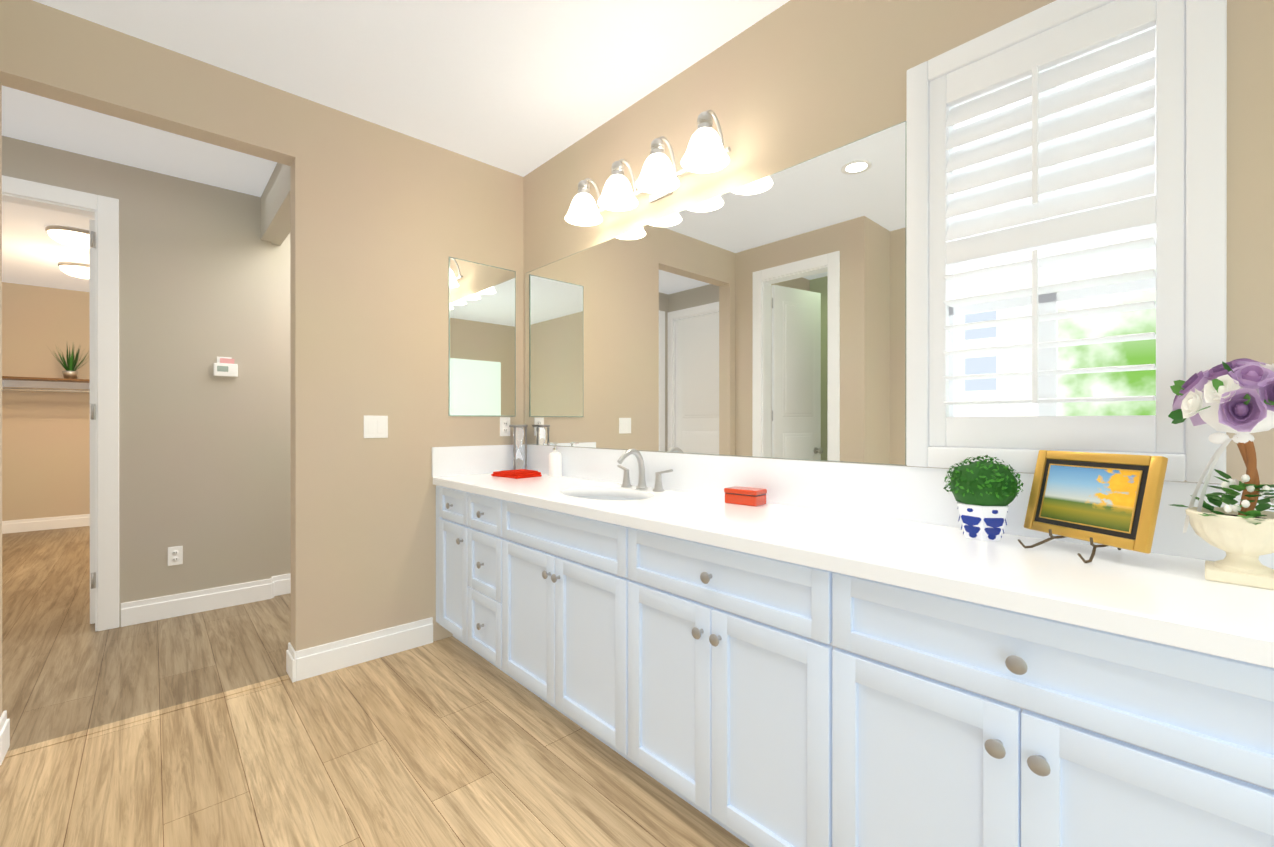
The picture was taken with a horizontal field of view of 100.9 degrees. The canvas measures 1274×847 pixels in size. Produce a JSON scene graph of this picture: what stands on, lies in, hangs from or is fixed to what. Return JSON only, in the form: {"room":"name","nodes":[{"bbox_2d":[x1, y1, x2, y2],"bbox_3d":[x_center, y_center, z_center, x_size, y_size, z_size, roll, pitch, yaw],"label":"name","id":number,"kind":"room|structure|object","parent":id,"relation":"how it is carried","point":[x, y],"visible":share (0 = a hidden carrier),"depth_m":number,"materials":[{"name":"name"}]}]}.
{"room":"bathroom","nodes":[
{"label":"bathroom","id":0,"kind":"room"},
{"bbox_2d":[2,282,89,520],"bbox_3d":[-6.570,-0.170,6.118,1.770,2.740,0.120,0,0,-43],"label":"wall","id":1,"kind":"structure","parent":0,"point":[45,454],"depth_m":5.92,"materials":[{"name":"paint"}]},
{"bbox_2d":[2,376,89,392],"bbox_3d":[-6.412,-0.419,5.924,1.798,0.151,0.379,0,0,-43],"label":"closet shelf","id":2,"kind":"object","parent":1,"relation":"attached to","point":[32,382],"visible":0.44,"depth_m":5.82,"materials":[{"name":"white wood"}]},
{"bbox_2d":[53,344,88,378],"bbox_3d":[-6.400,-0.715,5.971,0.396,0.437,0.328,0,0,-43],"label":"plant","id":3,"kind":"object","parent":2,"relation":"on","point":[70,372],"visible":0.9,"depth_m":5.91,"materials":[{"name":"green plant"}]},
{"bbox_2d":[2,514,89,533],"bbox_3d":[-6.535,1.131,6.059,1.740,0.138,0.016,0,0,-43],"label":"baseboard","id":4,"kind":"structure","parent":1,"relation":"attached to","point":[34,524],"depth_m":5.92,"materials":[{"name":"white wood"}]},
{"bbox_2d":[2,136,290,626],"bbox_3d":[-2.755,-0.168,3.508,4.140,2.740,0.170,0,0,-43],"label":"wall","id":5,"kind":"structure","parent":0,"point":[204,451],"depth_m":3.34,"materials":[{"name":"paint"}]},
{"bbox_2d":[2,175,118,630],"bbox_3d":[-3.440,-0.059,2.835,0.928,2.524,0.168,0,0,-43],"label":"door frame","id":6,"kind":"structure","parent":5,"relation":"attached to","point":[103,211],"depth_m":3.06,"materials":[{"name":"white wood"}]},
{"bbox_2d":[89,219,94,623],"bbox_3d":[-3.434,-0.011,3.457,0.185,2.414,0.718,0,0,-43],"label":"closet door","id":7,"kind":"structure","parent":5,"relation":"in","point":[92,397],"depth_m":3.14,"materials":[{"name":"white wood"}]},
{"bbox_2d":[168,546,182,565],"bbox_3d":[-2.877,0.824,3.276,0.070,0.115,0.008,0,0,-43],"label":"outlet","id":8,"kind":"object","parent":5,"relation":"attached to","point":[175,555],"visible":1,"depth_m":3.27,"materials":[{"name":"white plastic"}]},
{"bbox_2d":[121,576,276,626],"bbox_3d":[-2.774,1.133,3.365,0.756,0.138,0.016,0,0,-43],"label":"baseboard","id":9,"kind":"structure","parent":5,"relation":"attached to","point":[155,609],"depth_m":3.34,"materials":[{"name":"white wood"}]},
{"bbox_2d":[214,356,237,376],"bbox_3d":[-2.687,-0.371,3.436,0.124,0.127,0.028,0,0,-43],"label":"thermostat","id":10,"kind":"object","parent":5,"relation":"attached to","point":[226,366],"visible":1,"depth_m":3.43,"materials":[{"name":"white plastic"}]},
{"bbox_2d":[276,573,290,595],"bbox_3d":[-1.916,1.133,4.222,1.700,0.138,0.020,0,0,-43],"label":"baseboard","id":11,"kind":"structure","parent":5,"relation":"attached to","point":[283,581],"depth_m":3.70,"materials":[{"name":"white wood"}]},
{"bbox_2d":[0,0,522,716],"bbox_3d":[-1.815,-0.167,2.342,4.340,2.740,0.120,0,0,-43],"label":"wall","id":12,"kind":"structure","parent":0,"point":[386,224],"depth_m":2.61,"materials":[{"name":"paint"}]},
{"bbox_2d":[286,617,432,681],"bbox_3d":[-1.370,1.134,2.675,0.656,0.138,0.036,0,0,-43],"label":"baseboard","id":13,"kind":"structure","parent":12,"relation":"attached to","point":[322,659],"depth_m":2.62,"materials":[{"name":"white wood"}]},
{"bbox_2d":[364,415,387,437],"bbox_3d":[-1.338,0.017,2.695,0.116,0.115,0.008,0,0,-43],"label":"switch plate","id":14,"kind":"object","parent":12,"relation":"attached to","point":[375,426],"visible":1,"depth_m":2.69,"materials":[{"name":"white plastic"}]},
{"bbox_2d":[449,257,515,416],"bbox_3d":[-0.903,-0.490,3.096,0.420,0.895,0.006,0,0,-43],"label":"mirror","id":15,"kind":"object","parent":12,"relation":"attached to","point":[482,339],"visible":1,"depth_m":3.08,"materials":[{"name":"white mirror"}]},
{"bbox_2d":[500,417,509,435],"bbox_3d":[-0.800,0.019,3.191,0.070,0.115,0.008,0,0,-43],"label":"outlet","id":16,"kind":"object","parent":12,"relation":"attached to","point":[504,426],"visible":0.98,"depth_m":3.19,"materials":[{"name":"white plastic"}]},
{"bbox_2d":[261,163,289,245],"bbox_3d":[-2.073,-1.392,3.137,0.120,0.290,1.400,0,0,-43],"label":"wall","id":17,"kind":"structure","parent":0,"point":[275,212],"depth_m":3.23,"materials":[{"name":"paint"}]},
{"bbox_2d":[0,526,749,846],"bbox_3d":[-2.286,1.233,2.780,5.400,0.060,11.400,0,0,-43],"label":"floor","id":18,"kind":"structure","parent":0,"point":[451,741],"depth_m":1.95,"materials":[{"name":"brown wood"}]},
{"bbox_2d":[5,675,289,757],"bbox_3d":[-1.970,1.201,2.201,0.868,0.004,0.050,0,0,-43],"label":"threshold","id":19,"kind":"object","parent":18,"relation":"on","point":[29,748],"depth_m":2.14,"materials":[{"name":"brown wood"}]},
{"bbox_2d":[433,484,1273,846],"bbox_3d":[0.303,0.769,1.751,0.584,0.867,3.618,0,0,-43],"label":"bathroom vanity","id":20,"kind":"object","parent":18,"relation":"on","point":[824,654],"depth_m":1.18,"materials":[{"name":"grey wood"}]},
{"bbox_2d":[432,472,1273,659],"bbox_3d":[0.310,0.315,1.737,0.553,0.040,3.608,0,0,-43],"label":"countertop","id":21,"kind":"structure","parent":20,"relation":"on","point":[1162,593],"depth_m":1.16,"materials":[{"name":"white stone"}]},
{"bbox_2d":[491,469,541,478],"bbox_3d":[-0.670,0.276,2.922,0.240,0.033,0.170,0,0,41],"label":"cloth","id":22,"kind":"object","parent":21,"relation":"on","point":[520,473],"visible":1,"depth_m":2.85,"materials":[{"name":"red fabric"}]},
{"bbox_2d":[509,425,527,469],"bbox_3d":[-0.711,0.150,3.154,0.110,0.285,0.110,0,0,-43],"label":"hourglass","id":23,"kind":"object","parent":21,"relation":"on","point":[518,437],"visible":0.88,"depth_m":3.13,"materials":[{"name":"glass"}]},
{"bbox_2d":[548,442,561,476],"bbox_3d":[-0.455,0.199,2.903,0.081,0.188,0.072,0,0,-43],"label":"soap dispenser","id":24,"kind":"object","parent":21,"relation":"on","point":[555,462],"visible":1,"depth_m":2.88,"materials":[{"name":"white plastic"}]},
{"bbox_2d":[568,492,639,499],"bbox_3d":[-0.132,0.415,2.221,0.350,0.185,0.498,0,0,-43],"label":"sink","id":25,"kind":"object","parent":21,"relation":"in","point":[595,495],"depth_m":2.41,"materials":[{"name":"white ceramic"}]},
{"bbox_2d":[617,449,672,491],"bbox_3d":[-0.021,0.202,2.324,0.170,0.183,0.355,0,0,-43],"label":"faucet","id":26,"kind":"object","parent":21,"relation":"on","point":[658,486],"visible":1,"depth_m":2.34,"materials":[{"name":"silver metal"}]},
{"bbox_2d":[724,486,766,506],"bbox_3d":[0.397,0.266,1.927,0.134,0.056,0.084,0,0,41],"label":"box","id":27,"kind":"object","parent":21,"relation":"on","point":[747,496],"visible":0.98,"depth_m":1.89,"materials":[{"name":"red paint"}]},
{"bbox_2d":[943,455,1023,540],"bbox_3d":[0.887,0.187,1.352,0.172,0.214,0.172,0,0,-43],"label":"pot","id":28,"kind":"object","parent":21,"relation":"on","point":[984,492],"visible":1,"depth_m":1.31,"materials":[{"name":"glazed ceramic"},{"name":"plant foliage"}]},
{"bbox_2d":[1018,450,1167,562],"bbox_3d":[1.005,0.180,1.174,0.229,0.227,0.256,0,0,-43],"label":"framed picture","id":29,"kind":"object","parent":21,"relation":"on","point":[1106,499],"visible":1,"depth_m":1.16,"materials":[{"name":"gold metal"}]},
{"bbox_2d":[1168,358,1273,589],"bbox_3d":[1.145,0.086,0.988,0.211,0.418,0.206,0,0,-43],"label":"flower arrangement","id":30,"kind":"object","parent":21,"relation":"on","point":[1236,396],"visible":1,"depth_m":0.97,"materials":[{"name":"ceramic"},{"name":"flowers and foliage"},{"name":"wood"}]},
{"bbox_2d":[2,0,1155,291],"bbox_3d":[-2.286,-1.587,2.777,5.400,0.100,11.400,0,0,-43],"label":"ceiling","id":31,"kind":"structure","parent":0,"point":[522,88],"depth_m":2.28,"materials":[{"name":"white paint"}]},
{"bbox_2d":[45,225,88,248],"bbox_3d":[-4.526,-1.484,4.247,0.340,0.108,0.340,0,0,-43],"label":"closet ceiling light","id":32,"kind":"object","parent":31,"relation":"attached to","point":[72,236],"visible":0.69,"depth_m":4.14,"materials":[{"name":"white glass"}]},
{"bbox_2d":[58,262,88,278],"bbox_3d":[-5.445,-1.485,5.169,0.340,0.108,0.340,0,0,-43],"label":"closet ceiling light","id":33,"kind":"object","parent":31,"relation":"attached to","point":[78,270],"visible":0.62,"depth_m":5.05,"materials":[{"name":"white glass"}]},
{"bbox_2d":[523,0,1273,484],"bbox_3d":[0.947,-0.166,1.597,0.150,2.740,4.720,0,0,-43],"label":"wall","id":34,"kind":"structure","parent":0,"point":[789,84],"depth_m":1.81,"materials":[{"name":"paint"}]},
{"bbox_2d":[565,110,730,225],"bbox_3d":[0.022,-1.102,2.304,0.246,0.210,0.949,0,0,-43],"label":"sconce","id":35,"kind":"object","parent":34,"relation":"attached to","point":[706,152],"visible":1,"depth_m":2.24,"materials":[{"name":"white glass"}]},
{"bbox_2d":[525,121,906,465],"bbox_3d":[0.069,-0.399,2.431,0.008,1.055,2.233,0,0,-43],"label":"mirror","id":36,"kind":"object","parent":34,"relation":"attached to","point":[764,317],"visible":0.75,"depth_m":2.04,"materials":[{"name":"white mirror"}]},
{"bbox_2d":[906,0,1226,483],"bbox_3d":[1.065,-0.469,1.382,0.177,1.194,0.644,0,0,-43],"label":"window shutter","id":37,"kind":"object","parent":34,"relation":"attached to","point":[1183,210],"visible":1,"depth_m":1.32,"materials":[{"name":"white wood"}]},
{"label":"outside","id":38,"kind":"structure","parent":0,"visible":0},
{"bbox_2d":[956,39,1155,416],"bbox_3d":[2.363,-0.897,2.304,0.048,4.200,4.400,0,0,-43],"label":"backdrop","id":39,"kind":"structure","parent":38,"point":[1128,383],"depth_m":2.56,"materials":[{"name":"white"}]}
]}

